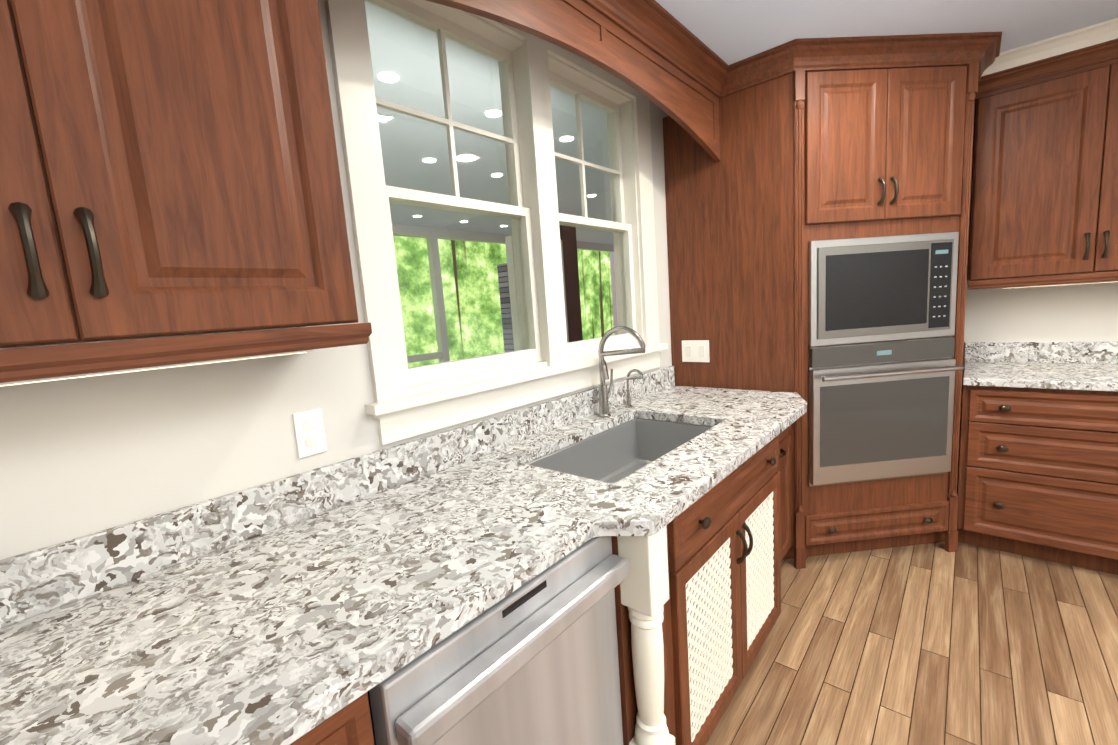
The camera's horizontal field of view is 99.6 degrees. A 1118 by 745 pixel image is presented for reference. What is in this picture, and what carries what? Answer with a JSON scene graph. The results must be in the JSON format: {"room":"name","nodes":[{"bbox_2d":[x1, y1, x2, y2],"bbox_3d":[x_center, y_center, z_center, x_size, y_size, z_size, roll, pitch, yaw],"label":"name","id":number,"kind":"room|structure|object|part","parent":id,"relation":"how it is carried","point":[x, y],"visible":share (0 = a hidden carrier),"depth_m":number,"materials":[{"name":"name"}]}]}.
{"room":"kitchen","nodes":[
{"label":"kitchen","id":0,"kind":"room"},
{"bbox_2d":[0,0,671,559],"bbox_3d":[-0.651,0.035,1.333,0.150,2.464,6.600,3,10,41],"label":"wall","id":1,"kind":"structure","parent":0,"point":[84,456],"depth_m":1.03,"materials":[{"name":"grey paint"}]},
{"bbox_2d":[0,0,371,385],"bbox_3d":[-0.819,-0.503,0.713,0.364,1.020,0.858,3,10,41],"label":"upper cabinet","id":2,"kind":"object","parent":1,"relation":"attached to","point":[169,167],"visible":1,"depth_m":0.74,"materials":[{"name":"brown wood"}]},
{"bbox_3d":[-0.679,-0.166,0.645,0.040,0.127,0.081,3,10,41],"label":"handle","id":3,"kind":"part","parent":2,"relation":"part of","materials":[{"name":"grey metal"}]},
{"bbox_2d":[0,326,313,385],"bbox_3d":[-0.719,-0.022,0.730,0.066,0.049,0.620,3,10,41],"label":"under-cabinet light","id":4,"kind":"object","parent":2,"relation":"on","point":[78,341],"depth_m":0.74,"materials":[{"name":"silver metal"}]},
{"bbox_2d":[426,0,719,161],"bbox_3d":[0.151,-1.063,1.627,0.027,0.295,1.963,3,10,41],"label":"valance","id":5,"kind":"object","parent":2,"relation":"attached to","point":[587,32],"visible":1,"depth_m":1.66,"materials":[{"name":"brown wood"}]},
{"bbox_2d":[293,408,326,457],"bbox_3d":[-0.644,0.157,1.224,0.009,0.116,0.070,3,10,41],"label":"electrical outlet plate","id":6,"kind":"object","parent":1,"relation":"attached to","point":[309,432],"visible":1,"depth_m":1.22,"materials":[{"name":"white plastic"}]},
{"bbox_2d":[302,418,318,447],"bbox_3d":[-0.642,0.156,1.222,0.003,0.076,0.033,3,10,41],"label":"socket","id":7,"kind":"object","parent":6,"relation":"attached to","point":[310,426],"depth_m":1.22,"materials":[{"name":"beige plastic"}]},
{"bbox_2d":[324,0,667,444],"bbox_3d":[-0.077,-0.614,1.919,0.205,1.417,1.690,3,10,41],"label":"window","id":8,"kind":"structure","parent":1,"relation":"in","point":[397,410],"depth_m":1.77,"materials":[{"name":"beige wood"}]},
{"bbox_3d":[-0.106,-0.653,1.916,0.040,1.110,1.319,3,10,41],"label":"glass","id":9,"kind":"part","parent":8,"relation":"part of","materials":[{"name":"clear glass"}]},
{"bbox_3d":[-0.106,-0.643,1.918,0.070,1.189,1.379,3,10,41],"label":"window sash","id":10,"kind":"part","parent":8,"relation":"part of","materials":[{"name":"white wood"}]},
{"bbox_2d":[655,0,1117,64],"bbox_3d":[0.829,-1.158,-0.196,4.300,0.100,6.600,3,10,41],"label":"ceiling","id":11,"kind":"structure","parent":0,"point":[728,32],"depth_m":1.92,"materials":[{"name":"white paint"}]},
{"bbox_2d":[582,0,734,97],"bbox_3d":[-0.655,-1.044,0.644,0.134,0.145,4.486,3,10,41],"label":"crown molding","id":12,"kind":"structure","parent":11,"relation":"attached to","point":[658,29],"depth_m":1.86,"materials":[{"name":"brown wood"}]},
{"bbox_2d":[734,44,805,91],"bbox_3d":[0.933,-1.386,2.143,0.285,0.095,0.085,3,10,41],"label":"crown molding","id":13,"kind":"structure","parent":11,"relation":"attached to","point":[762,67],"depth_m":2.15,"materials":[{"name":"brown wood"}]},
{"bbox_2d":[782,32,1005,79],"bbox_3d":[1.547,-1.431,2.151,0.699,0.095,0.909,3,10,41],"label":"crown molding","id":14,"kind":"structure","parent":11,"relation":"attached to","point":[983,48],"depth_m":2.09,"materials":[{"name":"brown wood"}]},
{"bbox_2d":[975,18,1117,99],"bbox_3d":[2.787,-1.438,1.776,1.836,0.153,0.150,3,10,41],"label":"crown molding","id":15,"kind":"structure","parent":11,"relation":"attached to","point":[1095,46],"depth_m":2.19,"materials":[{"name":"brown wood"}]},
{"bbox_2d":[706,542,1117,744],"bbox_3d":[1.008,1.377,0.150,4.300,0.100,6.600,3,10,41],"label":"floor","id":16,"kind":"structure","parent":0,"point":[938,644],"depth_m":1.79,"materials":[{"name":"brown wood"}]},
{"bbox_2d":[290,692,374,744],"bbox_3d":[-0.650,0.918,0.753,0.668,0.875,0.536,3,10,41],"label":"base cabinet","id":17,"kind":"object","parent":16,"relation":"on","point":[350,723],"visible":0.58,"depth_m":0.67,"materials":[{"name":"brown wood"}]},
{"bbox_2d":[367,536,628,744],"bbox_3d":[-0.260,0.835,1.166,0.696,0.872,0.599,3,10,41],"label":"dishwasher","id":18,"kind":"object","parent":16,"relation":"on","point":[534,661],"visible":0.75,"depth_m":0.91,"materials":[{"name":"silver metal"}]},
{"bbox_3d":[-0.065,0.437,0.915,0.002,0.014,0.120,3,10,41],"label":"panel","id":19,"kind":"part","parent":18,"relation":"part of","materials":[{"name":"black"}]},
{"bbox_2d":[611,435,780,744],"bbox_3d":[0.312,0.709,1.787,0.752,0.874,1.101,3,10,41],"label":"base cabinet","id":20,"kind":"object","parent":16,"relation":"on","point":[698,599],"visible":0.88,"depth_m":1.40,"materials":[{"name":"brown wood"}]},
{"bbox_2d":[0,366,806,744],"bbox_3d":[-0.146,0.296,1.229,0.763,0.152,3.324,3,10,41],"label":"countertop","id":21,"kind":"structure","parent":20,"relation":"on","point":[286,610],"depth_m":0.92,"materials":[{"name":"stone"}]},
{"bbox_2d":[526,418,711,483],"bbox_3d":[0.260,0.378,1.747,0.460,0.204,0.840,3,10,41],"label":"sink","id":22,"kind":"object","parent":21,"relation":"in","point":[615,454],"visible":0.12,"depth_m":2.03,"materials":[{"name":"silver metal"}]},
{"bbox_2d":[598,326,644,417],"bbox_3d":[0.267,-0.001,2.002,0.250,0.393,0.086,3,10,41],"label":"faucet","id":23,"kind":"object","parent":21,"relation":"on","point":[604,396],"visible":1,"depth_m":2.03,"materials":[{"name":"silver metal"}]},
{"bbox_2d":[625,369,642,407],"bbox_3d":[0.348,0.074,2.196,0.103,0.182,0.038,3,10,41],"label":"faucet","id":24,"kind":"object","parent":21,"relation":"on","point":[628,401],"visible":1,"depth_m":2.21,"materials":[{"name":"silver metal"}]},
{"bbox_3d":[0.223,0.704,1.184,0.088,0.689,0.088,3,10,41],"label":"leg","id":25,"kind":"part","parent":20,"relation":"part of","materials":[{"name":"beige paint"}]},
{"bbox_3d":[0.595,0.384,1.592,0.020,0.166,0.912,3,10,41],"label":"drawer","id":26,"kind":"part","parent":20,"relation":"part of","materials":[{"name":"brown wood"}]},
{"bbox_3d":[0.624,0.785,1.646,0.022,0.629,0.912,3,10,41],"label":"door","id":27,"kind":"part","parent":20,"relation":"part of","materials":[{"name":"brown wood"}]},
{"bbox_3d":[0.624,0.507,1.592,0.040,0.280,0.649,3,10,41],"label":"knob","id":28,"kind":"part","parent":20,"relation":"part of","materials":[{"name":"grey metal"}]},
{"bbox_2d":[778,425,790,559],"bbox_3d":[0.791,0.591,2.398,0.674,0.875,0.463,3,10,41],"label":"base cabinet","id":29,"kind":"object","parent":16,"relation":"on","point":[784,470],"visible":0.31,"depth_m":2.31,"materials":[{"name":"brown wood"}]},
{"bbox_3d":[1.010,0.311,2.151,0.040,0.149,0.127,3,10,41],"label":"knob","id":30,"kind":"part","parent":29,"relation":"part of","materials":[{"name":"grey metal"}]},
{"bbox_2d":[663,63,978,568],"bbox_3d":[1.526,-0.265,2.748,1.267,2.368,1.267,3,10,41],"label":"tall cabinet","id":31,"kind":"object","parent":16,"relation":"on","point":[806,158],"visible":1,"depth_m":2.17,"materials":[{"name":"brown wood"}]},
{"bbox_2d":[682,340,709,361],"bbox_3d":[0.751,-0.117,2.604,0.158,0.120,0.009,3,10,41],"label":"switch plate","id":32,"kind":"object","parent":31,"relation":"attached to","point":[695,350],"visible":1,"depth_m":2.60,"materials":[{"name":"white plastic"}]},
{"bbox_3d":[1.630,0.771,2.424,0.556,0.158,0.556,3,10,41],"label":"drawer","id":33,"kind":"part","parent":31,"relation":"part of","materials":[{"name":"brown wood"}]},
{"bbox_3d":[1.573,-0.054,2.281,0.399,1.715,0.399,3,10,41],"label":"knob","id":34,"kind":"part","parent":31,"relation":"part of","materials":[{"name":"grey metal"}]},
{"bbox_2d":[808,232,958,346],"bbox_3d":[1.552,-0.396,2.256,0.734,0.495,0.031,-5,8,-4],"label":"microwave","id":35,"kind":"object","parent":31,"relation":"in","point":[881,288],"visible":1,"depth_m":2.24,"materials":[{"name":"silver metal"}]},
{"bbox_3d":[1.509,-0.391,2.239,0.361,0.351,0.361,3,10,41],"label":"glass","id":36,"kind":"part","parent":35,"relation":"part of","materials":[{"name":"black glass"}]},
{"bbox_3d":[1.825,-0.417,2.260,0.075,0.400,0.075,3,10,41],"label":"panel","id":37,"kind":"part","parent":35,"relation":"part of","materials":[{"name":"black"}]},
{"bbox_2d":[808,336,963,486],"bbox_3d":[1.596,0.203,2.304,0.732,0.699,0.097,-5,8,-4],"label":"wall oven","id":38,"kind":"object","parent":31,"relation":"in","point":[880,410],"visible":0.96,"depth_m":2.31,"materials":[{"name":"silver metal"}]},
{"bbox_3d":[1.573,-0.096,2.293,0.523,0.093,0.523,3,10,41],"label":"panel","id":39,"kind":"part","parent":38,"relation":"part of","materials":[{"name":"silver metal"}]},
{"bbox_3d":[1.599,0.242,2.319,0.467,0.402,0.467,3,10,41],"label":"glass","id":40,"kind":"part","parent":38,"relation":"part of","materials":[{"name":"grey glass"}]},
{"bbox_3d":[1.584,0.004,2.244,0.512,0.022,0.512,3,10,41],"label":"handle","id":41,"kind":"part","parent":38,"relation":"part of","materials":[{"name":"silver metal"}]},
{"bbox_3d":[1.502,-1.043,2.176,0.547,0.656,0.547,3,10,41],"label":"door","id":42,"kind":"part","parent":31,"relation":"part of","materials":[{"name":"brown wood"}]},
{"bbox_2d":[957,385,1117,574],"bbox_3d":[2.604,0.469,2.354,0.921,0.875,0.668,3,10,41],"label":"base cabinet","id":43,"kind":"object","parent":16,"relation":"on","point":[1038,473],"visible":1,"depth_m":2.24,"materials":[{"name":"brown wood"}]},
{"bbox_2d":[963,341,1117,391],"bbox_3d":[2.914,-0.025,1.995,1.828,0.152,0.653,3,10,41],"label":"countertop","id":44,"kind":"structure","parent":43,"relation":"on","point":[1090,366],"depth_m":2.47,"materials":[{"name":"stone"}]},
{"bbox_3d":[2.432,0.664,2.149,0.888,0.342,0.020,3,10,41],"label":"drawer","id":45,"kind":"part","parent":43,"relation":"part of","materials":[{"name":"brown wood"}]},
{"bbox_3d":[2.411,0.377,2.109,0.888,0.228,0.020,3,10,41],"label":"drawer","id":46,"kind":"part","parent":43,"relation":"part of","materials":[{"name":"brown wood"}]},
{"bbox_3d":[2.397,0.180,2.082,0.888,0.158,0.020,3,10,41],"label":"drawer","id":47,"kind":"part","parent":43,"relation":"part of","materials":[{"name":"brown wood"}]},
{"bbox_3d":[2.398,0.426,2.097,0.674,0.523,0.030,3,10,41],"label":"knob","id":48,"kind":"part","parent":43,"relation":"part of","materials":[{"name":"grey metal"}]},
{"bbox_2d":[957,100,1117,493],"bbox_3d":[3.074,-0.365,2.330,4.150,2.464,0.150,3,10,41],"label":"wall","id":49,"kind":"structure","parent":0,"point":[1075,313],"depth_m":2.61,"materials":[{"name":"grey paint"}]},
{"bbox_2d":[968,63,1117,289],"bbox_3d":[2.598,-0.925,2.287,0.900,0.971,0.364,3,10,41],"label":"upper cabinet","id":50,"kind":"object","parent":49,"relation":"attached to","point":[1045,191],"visible":1,"depth_m":2.29,"materials":[{"name":"brown wood"}]},
{"bbox_2d":[999,265,1117,288],"bbox_3d":[2.578,-0.458,2.286,0.650,0.049,0.063,3,10,41],"label":"under-cabinet light","id":51,"kind":"object","parent":50,"relation":"on","point":[1093,269],"depth_m":2.33,"materials":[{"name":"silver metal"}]},
{"bbox_3d":[2.514,-0.595,2.208,0.081,0.127,0.040,3,10,41],"label":"handle","id":52,"kind":"part","parent":50,"relation":"part of","materials":[{"name":"grey metal"}]},
{"label":"outside","id":53,"kind":"structure","parent":0,"visible":0},
{"bbox_2d":[393,236,613,367],"bbox_3d":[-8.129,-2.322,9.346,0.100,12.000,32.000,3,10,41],"label":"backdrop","id":54,"kind":"structure","parent":53,"point":[589,285],"depth_m":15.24,"materials":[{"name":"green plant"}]},
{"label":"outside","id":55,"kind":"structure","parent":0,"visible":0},
{"bbox_2d":[364,0,612,244],"bbox_3d":[-1.066,-1.642,3.981,4.040,0.080,13.000,3,10,41],"label":"ceiling","id":56,"kind":"structure","parent":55,"point":[400,151],"depth_m":2.99,"materials":[{"name":"grey"}]},
{"bbox_2d":[378,72,398,81],"bbox_3d":[-0.792,-1.373,2.195,0.094,0.005,0.090,3,10,41],"label":"recessed light","id":57,"kind":"object","parent":56,"relation":"in","point":[385,75],"depth_m":2.19,"materials":[{"name":"white"}]},
{"bbox_2d":[423,158,435,162],"bbox_3d":[-0.934,-1.528,3.398,0.092,0.005,0.088,3,10,41],"label":"recessed light","id":58,"kind":"object","parent":56,"relation":"in","point":[430,160],"depth_m":3.40,"materials":[{"name":"white"}]},
{"bbox_2d":[486,110,500,116],"bbox_3d":[-0.372,-1.469,2.678,0.091,0.005,0.094,3,10,41],"label":"recessed light","id":59,"kind":"object","parent":56,"relation":"in","point":[495,114],"depth_m":2.68,"materials":[{"name":"white"}]},
{"bbox_2d":[560,136,572,141],"bbox_3d":[0.052,-1.565,3.163,0.087,0.005,0.093,3,10,41],"label":"recessed light","id":60,"kind":"object","parent":56,"relation":"in","point":[563,139],"depth_m":3.16,"materials":[{"name":"white"}]},
{"bbox_3d":[-0.879,0.997,4.342,4.040,0.100,13.000,3,10,41],"label":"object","id":61,"kind":"structure","parent":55,"visible":0},
{"bbox_2d":[392,224,613,362],"bbox_3d":[-2.311,-0.391,5.318,0.100,2.580,13.000,3,10,41],"label":"screen frame","id":62,"kind":"object","parent":61,"relation":"on","point":[404,229],"depth_m":6.13,"materials":[{"name":"beige"}]},
{"bbox_2d":[407,352,442,362],"bbox_3d":[-4.035,0.332,3.363,0.080,0.080,7.630,3,10,41],"label":"rail","id":63,"kind":"object","parent":62,"relation":"attached to","point":[421,356],"depth_m":5.97,"materials":[{"name":"beige wood"}]},
{"bbox_2d":[497,263,513,351],"bbox_3d":[-0.289,-0.305,5.750,0.400,2.010,0.650,3,10,41],"label":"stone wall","id":64,"kind":"structure","parent":61,"relation":"on","point":[508,340],"depth_m":5.51,"materials":[{"name":"grey stone"}]},
{"bbox_2d":[505,235,568,350],"bbox_3d":[-0.194,-0.408,5.532,0.100,2.260,0.840,3,10,41],"label":"door frame","id":65,"kind":"structure","parent":61,"relation":"on","point":[512,282],"depth_m":5.16,"materials":[{"name":"beige wood"}]},
{"bbox_2d":[559,213,582,341],"bbox_3d":[0.090,-0.654,6.000,0.280,2.580,0.280,3,10,41],"label":"post","id":66,"kind":"object","parent":61,"relation":"on","point":[567,259],"depth_m":5.84,"materials":[{"name":"black wood"}]}
]}

